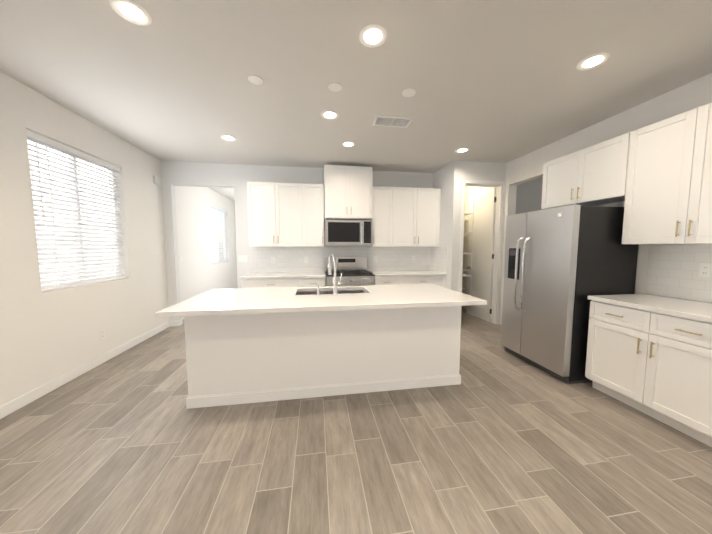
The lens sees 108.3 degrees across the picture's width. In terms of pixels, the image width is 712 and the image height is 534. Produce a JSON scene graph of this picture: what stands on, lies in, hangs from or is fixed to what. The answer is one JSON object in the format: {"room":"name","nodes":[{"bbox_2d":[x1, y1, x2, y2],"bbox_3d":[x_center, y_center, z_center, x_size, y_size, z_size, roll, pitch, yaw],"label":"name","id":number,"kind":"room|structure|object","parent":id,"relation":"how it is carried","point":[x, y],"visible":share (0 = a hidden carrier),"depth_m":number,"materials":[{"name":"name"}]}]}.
{"room":"kitchen","nodes":[
{"label":"kitchen","id":0,"kind":"room"},
{"bbox_2d":[0,71,237,405],"bbox_3d":[-2.911,-0.167,1.813,0.150,2.800,13.400,-1,4,-9],"label":"wall","id":1,"kind":"structure","parent":0,"point":[47,336],"depth_m":2.82,"materials":[{"name":"paint"}]},
{"bbox_2d":[27,140,121,285],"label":"window","id":2,"kind":"structure","parent":1,"relation":"in","point":[73,166],"depth_m":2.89,"materials":[{"name":"white glass"}]},
{"bbox_2d":[26,129,126,291],"bbox_3d":[-3.060,-0.542,2.893,0.069,1.472,1.142,-1,4,-9],"label":"window blinds","id":3,"kind":"object","parent":2,"relation":"attached to","point":[36,138],"visible":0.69,"depth_m":2.77,"materials":[{"name":"white plastic"}]},
{"bbox_2d":[0,321,171,418],"bbox_3d":[-2.521,1.329,-0.025,0.014,0.100,9.130,-1,4,-9],"label":"baseboard","id":4,"kind":"structure","parent":1,"relation":"attached to","point":[17,403],"depth_m":2.64,"materials":[{"name":"white paint"}]},
{"bbox_2d":[99,329,104,339],"bbox_3d":[-3.015,0.800,3.060,0.008,0.115,0.070,-1,4,-9],"label":"outlet","id":5,"kind":"object","parent":1,"relation":"attached to","point":[102,332],"depth_m":3.06,"materials":[{"name":"white plastic"}]},
{"bbox_2d":[153,175,160,184],"bbox_3d":[-3.196,-1.389,4.131,0.034,0.120,0.140,-1,4,-9],"label":"sensor","id":6,"kind":"object","parent":1,"relation":"attached to","point":[156,180],"visible":1,"depth_m":4.09,"materials":[{"name":"white plastic"}]},
{"bbox_2d":[172,286,237,324],"bbox_3d":[-3.550,0.826,6.485,0.014,0.100,3.850,-1,4,-9],"label":"baseboard","id":7,"kind":"structure","parent":1,"relation":"attached to","point":[176,321],"depth_m":4.50,"materials":[{"name":"white paint"}]},
{"bbox_2d":[214,210,225,259],"bbox_3d":[-3.760,-0.852,6.906,0.050,1.480,1.300,-1,4,-9],"label":"window","id":8,"kind":"structure","parent":1,"relation":"in","point":[216,231],"depth_m":6.93,"materials":[{"name":"white plastic"}]},
{"bbox_2d":[210,204,227,263],"bbox_3d":[-3.696,-0.853,6.916,0.069,1.472,1.292,-1,4,-9],"label":"blinds","id":9,"kind":"object","parent":8,"relation":"attached to","point":[213,247],"visible":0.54,"depth_m":6.90,"materials":[{"name":"white plastic"}]},
{"bbox_2d":[160,161,432,325],"bbox_3d":[-0.818,-0.399,4.807,4.920,2.800,0.120,-1,4,-9],"label":"wall","id":10,"kind":"structure","parent":0,"point":[236,177],"depth_m":4.48,"materials":[{"name":"paint"}]},
{"bbox_2d":[238,255,246,261],"bbox_3d":[-2.013,-0.150,4.571,0.152,0.115,0.009,-1,4,-9],"label":"outlet","id":11,"kind":"object","parent":10,"relation":"attached to","point":[241,258],"depth_m":4.57,"materials":[{"name":"white plastic"}]},
{"bbox_2d":[247,181,324,246],"bbox_3d":[-1.182,-0.883,4.462,1.245,1.060,0.365,-1,4,-9],"label":"upper cabinet","id":12,"kind":"object","parent":10,"relation":"attached to","point":[285,214],"visible":1,"depth_m":4.32,"materials":[{"name":"white paint"}]},
{"bbox_2d":[248,266,323,273],"bbox_3d":[-1.245,0.047,4.696,1.320,0.100,0.014,-1,4,-9],"label":"backsplash","id":13,"kind":"structure","parent":10,"relation":"attached to","point":[253,270],"depth_m":4.66,"materials":[{"name":"white tile"}]},
{"bbox_2d":[249,246,428,272],"bbox_3d":[-0.198,-0.001,4.870,3.445,0.797,0.007,-1,4,-9],"label":"tile backsplash","id":14,"kind":"structure","parent":10,"relation":"attached to","point":[258,256],"depth_m":4.80,"materials":[{"name":"white tile"}]},
{"bbox_2d":[323,165,372,218],"bbox_3d":[-0.150,-1.286,4.550,0.822,0.870,0.450,-1,4,-9],"label":"upper cabinet","id":15,"kind":"object","parent":10,"relation":"attached to","point":[347,191],"visible":0.98,"depth_m":4.37,"materials":[{"name":"white paint"}]},
{"bbox_2d":[324,218,371,245],"bbox_3d":[-0.149,-0.616,4.592,0.816,0.466,0.454,-1,4,-9],"label":"microwave","id":16,"kind":"object","parent":15,"relation":"attached to","point":[347,231],"visible":1,"depth_m":4.41,"materials":[{"name":"grey metal"}]},
{"bbox_2d":[368,265,431,271],"bbox_3d":[0.854,0.022,5.026,1.272,0.100,0.014,-1,4,-9],"label":"backsplash","id":17,"kind":"structure","parent":10,"relation":"attached to","point":[370,268],"depth_m":5.03,"materials":[{"name":"white tile"}]},
{"bbox_2d":[368,186,440,246],"bbox_3d":[0.890,-0.908,4.787,1.291,1.060,0.365,-1,4,-9],"label":"upper cabinet","id":18,"kind":"object","parent":10,"relation":"attached to","point":[405,217],"visible":0.98,"depth_m":4.64,"materials":[{"name":"white paint"}]},
{"bbox_2d":[0,308,711,533],"bbox_3d":[0.991,1.231,2.538,8.050,0.100,13.400,-1,4,-9],"label":"floor","id":19,"kind":"structure","parent":0,"point":[499,439],"depth_m":1.67,"materials":[{"name":"brown tile"}]},
{"bbox_2d":[240,278,303,287],"bbox_3d":[-1.362,0.596,4.415,0.959,0.878,0.626,-1,4,-9],"label":"base cabinet","id":20,"kind":"object","parent":19,"relation":"on","point":[245,282],"depth_m":4.08,"materials":[{"name":"white paint"}]},
{"bbox_2d":[240,270,323,277],"bbox_3d":[-1.197,0.139,4.393,1.320,0.036,0.640,-1,4,-9],"label":"countertop","id":21,"kind":"structure","parent":20,"relation":"on","point":[307,273],"depth_m":4.17,"materials":[{"name":"white stone"}]},
{"bbox_2d":[304,274,325,286],"bbox_3d":[-0.775,0.589,4.507,0.463,0.878,0.626,-1,4,-9],"label":"base cabinet","id":22,"kind":"object","parent":19,"relation":"on","point":[308,282],"depth_m":4.18,"materials":[{"name":"white paint"}]},
{"bbox_2d":[184,308,460,408],"bbox_3d":[-0.253,0.727,2.714,2.525,0.878,0.737,-1,4,-9],"label":"kitchen island","id":23,"kind":"object","parent":19,"relation":"on","point":[249,345],"depth_m":2.34,"materials":[{"name":"white paint"}]},
{"bbox_2d":[155,284,486,315],"bbox_3d":[-0.224,0.284,2.517,2.576,0.036,1.020,-1,4,-9],"label":"island countertop","id":24,"kind":"structure","parent":23,"relation":"on","point":[243,301],"depth_m":2.26,"materials":[{"name":"white stone"}]},
{"bbox_2d":[316,254,341,295],"bbox_3d":[-0.267,0.067,2.515,0.250,0.396,0.213,-1,4,-9],"label":"faucet","id":25,"kind":"object","parent":24,"relation":"on","point":[335,284],"visible":1,"depth_m":2.44,"materials":[{"name":"silver metal"}]},
{"bbox_2d":[325,257,374,285],"bbox_3d":[-0.129,0.429,4.548,0.804,1.190,0.671,-1,4,-9],"label":"gas range","id":26,"kind":"object","parent":19,"relation":"on","point":[353,271],"visible":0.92,"depth_m":4.50,"materials":[{"name":"silver metal"}]},
{"bbox_2d":[375,277,403,284],"bbox_3d":[0.502,0.573,4.708,0.464,0.878,0.626,-1,4,-9],"label":"base cabinet","id":27,"kind":"object","parent":19,"relation":"on","point":[378,280],"depth_m":4.38,"materials":[{"name":"white paint"}]},
{"bbox_2d":[404,277,445,287],"bbox_3d":[1.082,0.566,4.799,0.945,0.878,0.626,-1,4,-9],"label":"base cabinet","id":28,"kind":"object","parent":19,"relation":"on","point":[440,281],"depth_m":4.48,"materials":[{"name":"white paint"}]},
{"bbox_2d":[372,269,446,276],"bbox_3d":[0.910,0.113,4.724,1.286,0.036,0.640,-1,4,-9],"label":"countertop","id":29,"kind":"structure","parent":28,"relation":"on","point":[377,272],"depth_m":4.50,"materials":[{"name":"white stone"}]},
{"bbox_2d":[501,204,638,383],"bbox_3d":[2.342,0.257,2.981,0.859,1.775,0.870,-1,4,-9],"label":"refrigerator","id":30,"kind":"object","parent":19,"relation":"on","point":[562,264],"visible":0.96,"depth_m":2.60,"materials":[{"name":"silver metal"}]},
{"bbox_2d":[585,302,711,446],"bbox_3d":[2.625,0.777,2.062,0.651,0.878,0.959,-1,4,-9],"label":"base cabinet","id":31,"kind":"object","parent":19,"relation":"on","point":[649,355],"depth_m":1.99,"materials":[{"name":"white paint"}]},
{"bbox_2d":[588,294,711,321],"bbox_3d":[2.675,0.354,1.613,0.669,0.036,1.805,-1,4,-9],"label":"countertop","id":32,"kind":"structure","parent":31,"relation":"on","point":[680,308],"depth_m":2.09,"materials":[{"name":"white stone"}]},
{"bbox_2d":[0,0,711,201],"bbox_3d":[0.991,-1.660,2.315,8.050,0.100,13.400,-1,4,-9],"label":"ceiling","id":33,"kind":"structure","parent":0,"point":[501,81],"depth_m":2.08,"materials":[{"name":"paint"}]},
{"bbox_2d":[109,0,151,25],"bbox_3d":[-1.365,-1.548,1.565,0.196,0.006,0.196,-1,4,-9],"label":"recessed light","id":34,"kind":"object","parent":33,"relation":"in","point":[131,11],"visible":1,"depth_m":1.56,"materials":[{"name":"white plastic"}]},
{"bbox_2d":[220,135,236,140],"bbox_3d":[-1.671,-1.688,3.374,0.196,0.006,0.196,-1,4,-9],"label":"recessed light","id":35,"kind":"object","parent":33,"relation":"in","point":[227,137],"visible":1,"depth_m":3.38,"materials":[{"name":"white plastic"}]},
{"bbox_2d":[248,75,262,84],"bbox_3d":[-0.858,-1.597,2.200,0.124,0.008,0.124,-1,4,-9],"label":"cover plate","id":36,"kind":"object","parent":33,"relation":"attached to","point":[255,80],"visible":1,"depth_m":2.20,"materials":[{"name":"white plastic"}]},
{"bbox_2d":[321,110,338,119],"bbox_3d":[-0.282,-1.642,2.785,0.196,0.006,0.196,-1,4,-9],"label":"recessed light","id":37,"kind":"object","parent":33,"relation":"in","point":[329,114],"visible":1,"depth_m":2.77,"materials":[{"name":"white plastic"}]},
{"bbox_2d":[328,82,341,91],"bbox_3d":[-0.185,-1.604,2.296,0.124,0.008,0.124,-1,4,-9],"label":"cover plate","id":38,"kind":"object","parent":33,"relation":"attached to","point":[335,87],"visible":1,"depth_m":2.29,"materials":[{"name":"white plastic"}]},
{"bbox_2d":[342,141,354,146],"bbox_3d":[-0.104,-1.704,3.580,0.196,0.006,0.196,-1,4,-9],"label":"recessed light","id":39,"kind":"object","parent":33,"relation":"in","point":[348,144],"visible":1,"depth_m":3.58,"materials":[{"name":"white plastic"}]},
{"bbox_2d":[359,24,386,47],"bbox_3d":[0.115,-1.562,1.747,0.196,0.006,0.196,-1,4,-9],"label":"recessed light","id":40,"kind":"object","parent":33,"relation":"in","point":[372,35],"visible":1,"depth_m":1.74,"materials":[{"name":"white plastic"}]},
{"bbox_2d":[372,115,413,127],"bbox_3d":[0.414,-1.651,2.925,0.420,0.012,0.220,-1,4,-9],"label":"ceiling vent","id":41,"kind":"object","parent":33,"relation":"in","point":[392,121],"visible":0.98,"depth_m":2.92,"materials":[{"name":"white metal"}]},
{"bbox_2d":[402,89,415,96],"bbox_3d":[0.490,-1.611,2.382,0.124,0.008,0.124,-1,4,-9],"label":"cover plate","id":42,"kind":"object","parent":33,"relation":"attached to","point":[408,92],"visible":1,"depth_m":2.37,"materials":[{"name":"white plastic"}]},
{"bbox_2d":[455,148,468,152],"bbox_3d":[1.571,-1.721,3.803,0.196,0.006,0.196,-1,4,-9],"label":"recessed light","id":43,"kind":"object","parent":33,"relation":"in","point":[461,150],"visible":1,"depth_m":3.81,"materials":[{"name":"white plastic"}]},
{"bbox_2d":[576,52,610,70],"bbox_3d":[1.828,-1.581,1.986,0.196,0.006,0.196,-1,4,-9],"label":"recessed light","id":44,"kind":"object","parent":33,"relation":"in","point":[593,61],"visible":1,"depth_m":1.98,"materials":[{"name":"white plastic"}]},
{"bbox_2d":[433,160,505,322],"bbox_3d":[2.063,-0.398,4.805,1.010,2.800,0.780,-1,4,-9],"label":"wall","id":45,"kind":"structure","parent":0,"point":[448,178],"depth_m":4.37,"materials":[{"name":"paint"}]},
{"bbox_2d":[429,247,447,266],"bbox_3d":[1.551,-0.194,4.801,0.008,0.360,0.600,-1,4,-9],"label":"tile backsplash","id":46,"kind":"structure","parent":45,"relation":"attached to","point":[437,255],"depth_m":4.82,"materials":[{"name":"white tile"}]},
{"bbox_2d":[432,265,445,272],"bbox_3d":[1.537,0.037,4.827,0.014,0.100,0.620,-1,4,-9],"label":"backsplash","id":47,"kind":"structure","parent":45,"relation":"attached to","point":[438,269],"depth_m":4.73,"materials":[{"name":"white tile"}]},
{"bbox_2d":[462,213,472,288],"bbox_3d":[1.782,-0.217,5.189,0.320,1.560,1.335,-1,4,-9],"label":"shelf","id":48,"kind":"object","parent":45,"relation":"attached to","point":[464,275],"visible":0.1,"depth_m":4.52,"materials":[{"name":"white paint"}]},
{"bbox_2d":[466,188,495,321],"bbox_3d":[2.373,-0.215,4.923,0.165,2.400,0.667,-1,5,-13],"label":"pantry door","id":49,"kind":"structure","parent":45,"relation":"in","point":[481,242],"depth_m":4.87,"materials":[{"name":"white paint"}]},
{"bbox_2d":[458,180,505,324],"bbox_3d":[2.150,-0.217,4.490,0.814,2.487,0.136,-1,4,-9],"label":"door frame","id":50,"kind":"structure","parent":45,"relation":"attached to","point":[500,186],"depth_m":4.46,"materials":[{"name":"white paint"}]},
{"bbox_2d":[462,187,496,308],"bbox_3d":[2.558,-0.441,5.353,0.140,2.800,1.470,-1,4,-9],"label":"wall","id":51,"kind":"structure","parent":0,"point":[469,191],"depth_m":5.63,"materials":[{"name":"paint"}]},
{"bbox_2d":[516,177,542,213],"bbox_3d":[3.337,-0.412,4.975,1.380,2.800,0.120,-1,4,-9],"label":"wall","id":52,"kind":"structure","parent":0,"point":[529,196],"depth_m":4.82,"materials":[{"name":"paint"}]},
{"bbox_2d":[500,73,711,324],"bbox_3d":[3.299,-0.051,0.316,0.150,2.800,8.500,-1,4,-9],"label":"wall","id":53,"kind":"structure","parent":0,"point":[694,94],"depth_m":2.77,"materials":[{"name":"paint"}]},
{"bbox_2d":[541,133,629,208],"bbox_3d":[2.618,-1.002,2.889,0.365,0.580,0.915,-1,4,-9],"label":"upper cabinet","id":54,"kind":"object","parent":53,"relation":"attached to","point":[596,174],"visible":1,"depth_m":2.76,"materials":[{"name":"white paint"}]},
{"bbox_2d":[621,102,711,243],"bbox_3d":[2.779,-0.703,2.002,0.331,1.040,0.918,-1,4,-9],"label":"upper cabinet","id":55,"kind":"object","parent":53,"relation":"attached to","point":[668,196],"visible":1,"depth_m":2.11,"materials":[{"name":"white paint"}]},
{"bbox_2d":[645,244,711,302],"bbox_3d":[3.011,0.089,1.645,0.008,0.480,1.805,-1,4,-9],"label":"tile backsplash","id":56,"kind":"structure","parent":53,"relation":"attached to","point":[672,270],"depth_m":2.31,"materials":[{"name":"white tile"}]},
{"bbox_2d":[699,263,711,277],"bbox_3d":[2.923,0.027,2.152,0.008,0.115,0.070,-1,4,-9],"label":"outlet","id":57,"kind":"object","parent":53,"relation":"attached to","point":[705,269],"depth_m":2.15,"materials":[{"name":"white plastic"}]},
{"label":"outside","id":58,"kind":"structure","parent":0,"visible":0},
{"bbox_2d":[210,208,218,261],"bbox_3d":[-4.140,-0.847,6.846,0.001,2.680,2.500,-1,4,-9],"label":"window","id":59,"kind":"structure","parent":58,"point":[213,229],"depth_m":7.71,"materials":[{"name":"white glass"}]}
]}

